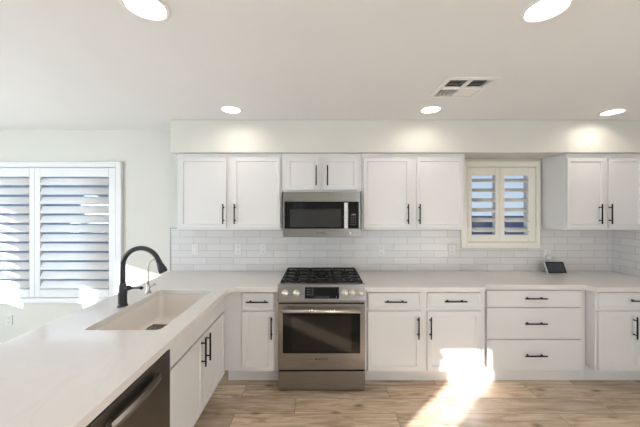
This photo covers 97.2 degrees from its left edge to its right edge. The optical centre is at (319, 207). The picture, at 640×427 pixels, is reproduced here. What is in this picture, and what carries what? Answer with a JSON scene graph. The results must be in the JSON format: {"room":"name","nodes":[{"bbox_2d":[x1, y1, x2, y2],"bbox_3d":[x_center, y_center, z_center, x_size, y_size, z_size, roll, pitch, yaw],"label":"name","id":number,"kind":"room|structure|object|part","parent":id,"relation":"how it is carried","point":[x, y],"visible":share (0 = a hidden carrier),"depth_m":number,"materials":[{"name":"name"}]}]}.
{"room":"kitchen","nodes":[
{"label":"kitchen","id":0,"kind":"room"},
{"bbox_2d":[0,130,611,342],"bbox_3d":[-0.635,0.369,3.186,8.010,2.462,0.149,0,0,0],"label":"wall","id":1,"kind":"structure","parent":0,"point":[405,250],"depth_m":3.11,"materials":[{"name":"white tile"}]},
{"bbox_2d":[5,315,11,324],"bbox_3d":[-3.438,1.244,3.115,0.072,0.116,0.008,0,0,0],"label":"wall outlet","id":2,"kind":"object","parent":1,"relation":"attached to","point":[8,318],"visible":1,"depth_m":3.11,"materials":[{"name":"white plastic"}]},
{"bbox_2d":[0,167,115,280],"bbox_3d":[-3.157,0.277,3.215,1.845,1.472,0.050,0,0,0],"label":"window","id":3,"kind":"structure","parent":1,"relation":"in","point":[0,167],"depth_m":3.19,"materials":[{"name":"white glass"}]},
{"bbox_2d":[0,162,122,302],"bbox_3d":[-3.159,0.271,3.108,1.958,1.549,0.047,0,0,0],"label":"plantation shutter","id":4,"kind":"object","parent":3,"relation":"attached to","point":[33,287],"visible":0.84,"depth_m":3.10,"materials":[{"name":"white wood"}]},
{"bbox_3d":[-3.599,0.277,3.114,0.915,1.427,0.028,0,0,0],"label":"shutter panel","id":5,"kind":"part","parent":4,"relation":"part of","materials":[{"name":"white wood"}]},
{"bbox_3d":[-2.693,0.277,3.114,0.891,1.427,0.028,0,0,0],"label":"shutter panel","id":6,"kind":"part","parent":4,"relation":"part of","materials":[{"name":"white wood"}]},
{"bbox_2d":[170,228,176,270],"bbox_3d":[-1.618,0.462,3.114,0.071,0.476,0.013,0,0,0],"label":"trim","id":7,"kind":"structure","parent":1,"relation":"attached to","point":[170,228],"depth_m":3.11,"materials":[{"name":"metal"}]},
{"bbox_2d":[192,244,197,254],"bbox_3d":[-1.375,0.460,3.105,0.072,0.116,0.010,0,0,0],"label":"wall outlet","id":8,"kind":"object","parent":1,"relation":"attached to","point":[194,246],"visible":1,"depth_m":3.10,"materials":[{"name":"white plastic"}]},
{"bbox_2d":[177,154,282,229],"bbox_3d":[-0.903,-0.158,2.938,1.041,0.761,0.359,0,0,0],"label":"upper cabinet","id":9,"kind":"object","parent":1,"relation":"attached to","point":[215,191],"visible":0.98,"depth_m":2.80,"materials":[{"name":"paint"}]},
{"bbox_3d":[-1.161,-0.145,2.804,0.462,0.695,0.019,0,0,0],"label":"door","id":10,"kind":"part","parent":9,"relation":"part of","materials":[{"name":"paint"}]},
{"bbox_3d":[-0.630,-0.145,2.804,0.465,0.695,0.019,0,0,0],"label":"door","id":11,"kind":"part","parent":9,"relation":"part of","materials":[{"name":"paint"}]},
{"bbox_2d":[235,244,240,254],"bbox_3d":[-0.902,0.460,3.106,0.072,0.116,0.008,0,0,0],"label":"wall outlet","id":12,"kind":"object","parent":1,"relation":"attached to","point":[237,246],"visible":1,"depth_m":3.10,"materials":[{"name":"white plastic"}]},
{"bbox_2d":[260,244,266,254],"bbox_3d":[-0.624,0.460,3.106,0.072,0.116,0.008,0,0,0],"label":"wall outlet","id":13,"kind":"object","parent":1,"relation":"attached to","point":[263,247],"visible":1,"depth_m":3.10,"materials":[{"name":"white plastic"}]},
{"bbox_2d":[282,154,360,191],"bbox_3d":[0.016,-0.346,2.938,0.793,0.384,0.359,0,0,0],"label":"upper cabinet","id":14,"kind":"object","parent":1,"relation":"attached to","point":[300,172],"visible":0.98,"depth_m":2.80,"materials":[{"name":"paint"}]},
{"bbox_3d":[-0.175,-0.332,2.804,0.317,0.313,0.019,0,0,0],"label":"door","id":15,"kind":"part","parent":14,"relation":"part of","materials":[{"name":"paint"}]},
{"bbox_2d":[283,192,359,236],"bbox_3d":[0.016,0.068,2.898,0.753,0.439,0.419,0,0,0],"label":"microwave","id":16,"kind":"object","parent":14,"relation":"attached to","point":[305,214],"visible":1,"depth_m":2.73,"materials":[{"name":"silver metal"}]},
{"bbox_3d":[-0.036,0.074,2.741,0.614,0.259,0.016,0,0,0],"label":"door","id":17,"kind":"part","parent":16,"relation":"part of","materials":[{"name":"black glass"}]},
{"bbox_3d":[0.249,0.078,2.712,0.037,0.251,0.046,0,0,0],"label":"handle","id":18,"kind":"part","parent":16,"relation":"part of","materials":[{"name":"metal"}]},
{"bbox_3d":[0.325,0.074,2.742,0.101,0.259,0.014,0,0,0],"label":"control panel","id":19,"kind":"part","parent":16,"relation":"part of","materials":[{"name":"black glass"}]},
{"bbox_3d":[0.202,-0.332,2.804,0.337,0.313,0.019,0,0,0],"label":"door","id":20,"kind":"part","parent":14,"relation":"part of","materials":[{"name":"paint"}]},
{"bbox_2d":[378,245,384,255],"bbox_3d":[0.675,0.475,3.106,0.072,0.116,0.008,0,0,0],"label":"wall outlet","id":21,"kind":"object","parent":1,"relation":"attached to","point":[381,248],"visible":1,"depth_m":3.10,"materials":[{"name":"white plastic"}]},
{"bbox_2d":[360,154,464,229],"bbox_3d":[0.930,-0.158,2.938,1.031,0.761,0.359,0,0,0],"label":"upper cabinet","id":22,"kind":"object","parent":1,"relation":"attached to","point":[399,191],"visible":0.96,"depth_m":2.80,"materials":[{"name":"paint"}]},
{"bbox_3d":[0.663,-0.145,2.804,0.462,0.695,0.019,0,0,0],"label":"door","id":23,"kind":"part","parent":22,"relation":"part of","materials":[{"name":"paint"}]},
{"bbox_3d":[1.188,-0.145,2.804,0.458,0.695,0.019,0,0,0],"label":"door","id":24,"kind":"part","parent":22,"relation":"part of","materials":[{"name":"paint"}]},
{"bbox_2d":[449,245,454,254],"bbox_3d":[1.454,0.467,3.106,0.072,0.116,0.008,0,0,0],"label":"wall outlet","id":25,"kind":"object","parent":1,"relation":"attached to","point":[451,247],"visible":1,"depth_m":3.10,"materials":[{"name":"white plastic"}]},
{"bbox_2d":[460,161,539,247],"bbox_3d":[1.980,-0.033,3.114,0.863,0.952,0.076,0,0,0],"label":"plantation shutter","id":26,"kind":"object","parent":1,"relation":"attached to","point":[499,170],"visible":0.95,"depth_m":3.10,"materials":[{"name":"white wood"}]},
{"bbox_3d":[1.801,-0.032,3.114,0.349,0.819,0.028,0,0,0],"label":"shutter panel","id":27,"kind":"part","parent":26,"relation":"part of","materials":[{"name":"white wood"}]},
{"bbox_3d":[2.175,-0.032,3.114,0.395,0.819,0.028,0,0,0],"label":"shutter panel","id":28,"kind":"part","parent":26,"relation":"part of","materials":[{"name":"white wood"}]},
{"bbox_2d":[492,176,526,233],"bbox_3d":[2.000,-0.033,3.215,0.747,0.830,0.050,0,0,0],"label":"window","id":29,"kind":"structure","parent":1,"relation":"in","point":[525,177],"depth_m":3.22,"materials":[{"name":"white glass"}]},
{"bbox_2d":[544,249,550,259],"bbox_3d":[2.504,0.518,3.106,0.072,0.116,0.008,0,0,0],"label":"wall outlet","id":30,"kind":"object","parent":1,"relation":"attached to","point":[546,251],"visible":0.72,"depth_m":3.10,"materials":[{"name":"white plastic"}]},
{"bbox_2d":[542,154,639,229],"bbox_3d":[2.840,-0.158,2.938,0.776,0.761,0.359,0,0,0],"label":"upper cabinet","id":31,"kind":"object","parent":1,"relation":"attached to","point":[580,191],"visible":1,"depth_m":2.80,"materials":[{"name":"paint"}]},
{"bbox_3d":[2.638,-0.143,2.804,0.369,0.691,0.019,0,0,0],"label":"door","id":32,"kind":"part","parent":31,"relation":"part of","materials":[{"name":"paint"}]},
{"bbox_3d":[3.034,-0.143,2.804,0.335,0.691,0.019,0,0,0],"label":"door","id":33,"kind":"part","parent":31,"relation":"part of","materials":[{"name":"paint"}]},
{"bbox_2d":[0,0,639,129],"bbox_3d":[-0.635,-0.987,0.310,8.010,0.250,5.900,0,0,0],"label":"ceiling","id":34,"kind":"structure","parent":0,"point":[65,64],"depth_m":1.65,"materials":[{"name":"paint"}]},
{"bbox_2d":[119,0,170,21],"bbox_3d":[-0.748,-0.875,1.210,0.194,0.041,0.194,0,0,0],"label":"recessed light","id":35,"kind":"object","parent":34,"relation":"in","point":[150,10],"visible":0.95,"depth_m":1.25,"materials":[{"name":"white plastic"}]},
{"bbox_2d":[220,106,242,113],"bbox_3d":[-0.782,-0.875,2.485,0.194,0.041,0.194,0,0,0],"label":"recessed light","id":36,"kind":"object","parent":34,"relation":"in","point":[227,109],"visible":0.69,"depth_m":2.53,"materials":[{"name":"white plastic"}]},
{"bbox_2d":[419,106,442,113],"bbox_3d":[0.975,-0.875,2.485,0.194,0.041,0.194,0,0,0],"label":"recessed light","id":37,"kind":"object","parent":34,"relation":"in","point":[430,109],"visible":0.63,"depth_m":2.53,"materials":[{"name":"white plastic"}]},
{"bbox_2d":[428,77,500,98],"bbox_3d":[1.020,-0.937,2.035,0.350,0.170,0.350,0,0,0],"label":"ceiling vent","id":38,"kind":"object","parent":34,"relation":"in","point":[457,87],"visible":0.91,"depth_m":2.06,"materials":[{"name":"white metal"}]},
{"bbox_2d":[519,0,575,23],"bbox_3d":[0.982,-0.875,1.222,0.194,0.041,0.194,0,0,0],"label":"recessed light","id":39,"kind":"object","parent":34,"relation":"in","point":[538,11],"visible":0.94,"depth_m":1.25,"materials":[{"name":"white plastic"}]},
{"bbox_2d":[598,108,627,115],"bbox_3d":[2.640,-0.875,2.545,0.194,0.041,0.194,0,0,0],"label":"recessed light","id":40,"kind":"object","parent":34,"relation":"in","point":[620,110],"visible":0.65,"depth_m":2.57,"materials":[{"name":"white plastic"}]},
{"bbox_2d":[170,120,639,158],"bbox_3d":[0.878,-0.701,2.945,4.703,0.322,0.350,0,0,0],"label":"soffit","id":41,"kind":"structure","parent":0,"point":[476,139],"depth_m":2.77,"materials":[{"name":"paint"}]},
{"bbox_2d":[194,370,639,426],"bbox_3d":[-0.635,1.660,0.310,8.010,0.120,5.900,0,0,0],"label":"floor","id":42,"kind":"structure","parent":0,"point":[233,403],"depth_m":2.30,"materials":[{"name":"brown wood"}]},
{"bbox_2d":[86,350,169,426],"bbox_3d":[-1.105,1.175,1.246,0.650,0.846,0.599,0,0,0],"label":"dishwasher","id":43,"kind":"object","parent":42,"relation":"on","point":[146,402],"visible":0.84,"depth_m":1.31,"materials":[{"name":"grey metal"}]},
{"bbox_3d":[-0.800,0.842,1.242,0.041,0.040,0.335,0,0,0],"label":"handle","id":44,"kind":"part","parent":43,"relation":"part of","materials":[{"name":"silver metal"}]},
{"bbox_2d":[168,297,224,426],"bbox_3d":[-1.122,1.171,2.029,0.656,0.857,0.954,0,0,0],"label":"base cabinet","id":45,"kind":"object","parent":42,"relation":"on","point":[197,359],"visible":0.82,"depth_m":1.92,"materials":[{"name":"paint"}]},
{"bbox_2d":[0,271,285,426],"bbox_3d":[-1.006,0.720,1.895,1.277,0.040,2.430,0,0,0],"label":"countertop","id":46,"kind":"structure","parent":45,"relation":"on","point":[65,371],"depth_m":1.36,"materials":[{"name":"stone"}]},
{"bbox_2d":[117,246,167,307],"bbox_3d":[-1.262,0.486,2.004,0.350,0.427,0.067,0,0,0],"label":"faucet","id":47,"kind":"object","parent":46,"relation":"on","point":[123,289],"visible":1,"depth_m":1.99,"materials":[{"name":"black metal"}]},
{"bbox_3d":[-1.319,0.571,2.002,0.131,0.039,0.040,0,0,0],"label":"lever","id":48,"kind":"part","parent":47,"relation":"part of","materials":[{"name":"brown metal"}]},
{"bbox_3d":[-1.277,0.406,2.004,0.286,0.267,0.033,0,0,0],"label":"spout","id":49,"kind":"part","parent":47,"relation":"part of","materials":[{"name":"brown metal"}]},
{"bbox_2d":[145,259,155,293],"bbox_3d":[-1.365,0.560,2.315,0.143,0.280,0.052,0,0,0],"label":"tap","id":50,"kind":"object","parent":46,"relation":"on","point":[148,286],"visible":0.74,"depth_m":2.31,"materials":[{"name":"silver metal"}]},
{"bbox_3d":[-1.356,0.528,2.315,0.124,0.215,0.014,0,0,0],"label":"spout","id":51,"kind":"part","parent":50,"relation":"part of","materials":[{"name":"silver metal"}]},
{"bbox_2d":[97,295,204,329],"bbox_3d":[-1.135,0.843,2.003,0.500,0.204,0.843,0,0,0],"label":"sink","id":52,"kind":"object","parent":46,"relation":"in","point":[155,314],"visible":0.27,"depth_m":2.27,"materials":[{"name":"white ceramic"}]},
{"bbox_3d":[-0.840,1.175,1.784,0.019,0.530,0.447,0,0,0],"label":"door","id":53,"kind":"part","parent":45,"relation":"part of","materials":[{"name":"paint"}]},
{"bbox_3d":[-0.840,0.822,2.008,0.019,0.147,0.896,0,0,0],"label":"drawer","id":54,"kind":"part","parent":45,"relation":"part of","materials":[{"name":"paint"}]},
{"bbox_3d":[-0.812,1.015,1.977,0.036,0.198,0.015,0,0,0],"label":"handle","id":55,"kind":"part","parent":45,"relation":"part of","materials":[{"name":"black metal"}]},
{"bbox_3d":[-0.812,1.015,2.057,0.036,0.198,0.015,0,0,0],"label":"handle","id":56,"kind":"part","parent":45,"relation":"part of","materials":[{"name":"black metal"}]},
{"bbox_3d":[-0.840,1.175,2.239,0.019,0.530,0.434,0,0,0],"label":"door","id":57,"kind":"part","parent":45,"relation":"part of","materials":[{"name":"paint"}]},
{"bbox_2d":[225,292,277,379],"bbox_3d":[-0.609,1.171,2.786,0.478,0.857,0.664,0,0,0],"label":"base cabinet","id":58,"kind":"object","parent":42,"relation":"on","point":[251,318],"visible":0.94,"depth_m":2.50,"materials":[{"name":"paint"}]},
{"bbox_3d":[-0.549,0.831,2.499,0.283,0.148,0.019,0,0,0],"label":"drawer","id":59,"kind":"part","parent":58,"relation":"part of","materials":[{"name":"paint"}]},
{"bbox_3d":[-0.549,1.183,2.499,0.283,0.524,0.019,0,0,0],"label":"door","id":60,"kind":"part","parent":58,"relation":"part of","materials":[{"name":"paint"}]},
{"bbox_3d":[-0.426,1.056,2.472,0.015,0.194,0.036,0,0,0],"label":"handle","id":61,"kind":"part","parent":58,"relation":"part of","materials":[{"name":"black metal"}]},
{"bbox_2d":[277,268,365,389],"bbox_3d":[0.014,1.123,2.738,0.762,0.953,0.724,0,0,0],"label":"range","id":62,"kind":"object","parent":42,"relation":"on","point":[321,311],"visible":1,"depth_m":2.44,"materials":[{"name":"silver metal"}]},
{"bbox_3d":[-0.205,0.741,2.434,0.058,0.057,0.040,0,0,0],"label":"knob","id":63,"kind":"part","parent":62,"relation":"part of","materials":[{"name":"metal"}]},
{"bbox_3d":[0.014,1.120,2.475,0.754,0.568,0.070,0,0,0],"label":"oven door","id":64,"kind":"part","parent":62,"relation":"part of","materials":[{"name":"silver metal"}]},
{"bbox_3d":[0.013,0.882,2.409,0.686,0.031,0.064,0,0,0],"label":"handle","id":65,"kind":"part","parent":62,"relation":"part of","materials":[{"name":"metal"}]},
{"bbox_3d":[0.013,1.085,2.439,0.670,0.353,0.005,0,0,0],"label":"door glass","id":66,"kind":"part","parent":62,"relation":"part of","materials":[{"name":"black glass"}]},
{"bbox_3d":[0.014,1.499,2.475,0.754,0.157,0.070,0,0,0],"label":"drawer","id":67,"kind":"part","parent":62,"relation":"part of","materials":[{"name":"silver metal"}]},
{"bbox_2d":[280,269,362,282],"bbox_3d":[0.014,0.691,2.792,0.760,0.034,0.615,0,0,0],"label":"cooktop","id":68,"kind":"object","parent":62,"relation":"in","point":[289,275],"depth_m":2.77,"materials":[{"name":"black metal"}]},
{"bbox_3d":[0.014,0.745,2.474,0.762,0.150,0.080,0,0,0],"label":"control panel","id":69,"kind":"part","parent":62,"relation":"part of","materials":[{"name":"silver metal"}]},
{"bbox_3d":[0.281,0.741,2.434,0.058,0.057,0.040,0,0,0],"label":"knob","id":70,"kind":"part","parent":62,"relation":"part of","materials":[{"name":"metal"}]},
{"bbox_3d":[0.351,0.741,2.434,0.058,0.057,0.040,0,0,0],"label":"knob","id":71,"kind":"part","parent":62,"relation":"part of","materials":[{"name":"metal"}]},
{"bbox_2d":[365,292,483,379],"bbox_3d":[0.929,1.171,2.786,1.062,0.857,0.664,0,0,0],"label":"base cabinet","id":72,"kind":"object","parent":42,"relation":"on","point":[409,335],"visible":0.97,"depth_m":2.50,"materials":[{"name":"paint"}]},
{"bbox_3d":[0.660,0.824,2.499,0.472,0.141,0.019,0,0,0],"label":"drawer","id":73,"kind":"part","parent":72,"relation":"part of","materials":[{"name":"paint"}]},
{"bbox_3d":[0.660,1.182,2.499,0.472,0.527,0.019,0,0,0],"label":"door","id":74,"kind":"part","parent":72,"relation":"part of","materials":[{"name":"paint"}]},
{"bbox_3d":[0.663,0.826,2.472,0.194,0.014,0.036,0,0,0],"label":"handle","id":75,"kind":"part","parent":72,"relation":"part of","materials":[{"name":"black metal"}]},
{"bbox_3d":[0.864,1.056,2.472,0.015,0.194,0.036,0,0,0],"label":"handle","id":76,"kind":"part","parent":72,"relation":"part of","materials":[{"name":"black metal"}]},
{"bbox_3d":[1.186,0.824,2.499,0.472,0.141,0.019,0,0,0],"label":"drawer","id":77,"kind":"part","parent":72,"relation":"part of","materials":[{"name":"paint"}]},
{"bbox_3d":[1.186,1.182,2.499,0.472,0.527,0.019,0,0,0],"label":"door","id":78,"kind":"part","parent":72,"relation":"part of","materials":[{"name":"paint"}]},
{"bbox_3d":[1.188,0.823,2.472,0.194,0.014,0.036,0,0,0],"label":"handle","id":79,"kind":"part","parent":72,"relation":"part of","materials":[{"name":"black metal"}]},
{"bbox_2d":[478,289,584,379],"bbox_3d":[1.953,1.170,2.828,0.981,0.856,0.579,0,0,0],"label":"base cabinet","id":80,"kind":"object","parent":42,"relation":"on","point":[530,334],"visible":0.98,"depth_m":2.58,"materials":[{"name":"paint"}]},
{"bbox_3d":[1.958,1.350,2.584,0.869,0.279,0.019,0,0,0],"label":"drawer","id":81,"kind":"part","parent":80,"relation":"part of","materials":[{"name":"paint"}]},
{"bbox_3d":[1.958,1.058,2.584,0.869,0.281,0.019,0,0,0],"label":"drawer","id":82,"kind":"part","parent":80,"relation":"part of","materials":[{"name":"paint"}]},
{"bbox_3d":[1.958,0.833,2.584,0.869,0.149,0.019,0,0,0],"label":"drawer","id":83,"kind":"part","parent":80,"relation":"part of","materials":[{"name":"paint"}]},
{"bbox_3d":[1.955,1.344,2.557,0.200,0.014,0.036,0,0,0],"label":"handle","id":84,"kind":"part","parent":80,"relation":"part of","materials":[{"name":"black metal"}]},
{"bbox_3d":[1.955,1.053,2.557,0.200,0.014,0.036,0,0,0],"label":"handle","id":85,"kind":"part","parent":80,"relation":"part of","materials":[{"name":"black metal"}]},
{"bbox_3d":[1.955,0.825,2.557,0.200,0.014,0.036,0,0,0],"label":"handle","id":86,"kind":"part","parent":80,"relation":"part of","materials":[{"name":"black metal"}]},
{"bbox_2d":[584,290,639,379],"bbox_3d":[2.837,1.171,2.786,0.781,0.857,0.664,0,0,0],"label":"base cabinet","id":87,"kind":"object","parent":42,"relation":"on","point":[612,319],"visible":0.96,"depth_m":2.50,"materials":[{"name":"paint"}]},
{"bbox_2d":[357,271,639,291],"bbox_3d":[1.808,0.720,2.789,2.824,0.040,0.642,0,0,0],"label":"countertop","id":88,"kind":"structure","parent":87,"relation":"on","point":[375,281],"depth_m":2.67,"materials":[{"name":"stone"}]},
{"bbox_2d":[542,255,566,273],"bbox_3d":[2.492,0.608,3.029,0.201,0.184,0.145,0,0,0],"label":"smart display","id":89,"kind":"object","parent":88,"relation":"on","point":[552,267],"visible":1,"depth_m":2.98,"materials":[{"name":"black glass"}]},
{"bbox_3d":[2.822,0.824,2.499,0.713,0.141,0.019,0,0,0],"label":"drawer","id":90,"kind":"part","parent":87,"relation":"part of","materials":[{"name":"paint"}]},
{"bbox_3d":[2.647,1.182,2.499,0.364,0.527,0.019,0,0,0],"label":"door","id":91,"kind":"part","parent":87,"relation":"part of","materials":[{"name":"paint"}]},
{"bbox_3d":[2.770,1.056,2.472,0.015,0.194,0.036,0,0,0],"label":"handle","id":92,"kind":"part","parent":87,"relation":"part of","materials":[{"name":"black metal"}]},
{"bbox_3d":[3.300,0.369,0.310,0.140,2.462,5.620,0,0,0],"label":"wall","id":93,"kind":"structure","parent":0,"visible":0},
{"bbox_2d":[612,230,639,276],"bbox_3d":[3.225,0.466,2.210,0.009,0.468,1.820,0,0,0],"label":"wall","id":94,"kind":"structure","parent":93,"relation":"attached to","point":[625,243],"depth_m":2.96,"materials":[{"name":"white tile"}]},
{"label":"outside","id":95,"kind":"structure","parent":0,"visible":0},
{"bbox_3d":[0.000,1.825,9.640,28.000,0.150,12.720,0,0,0],"label":"ground","id":96,"kind":"structure","parent":95,"visible":0},
{"bbox_2d":[0,177,523,279],"bbox_3d":[0.000,0.025,6.700,28.000,3.450,0.200,0,0,0],"label":"wall","id":97,"kind":"structure","parent":96,"relation":"on","point":[0,177],"depth_m":6.60,"materials":[{"name":"blue paint"}]}
]}

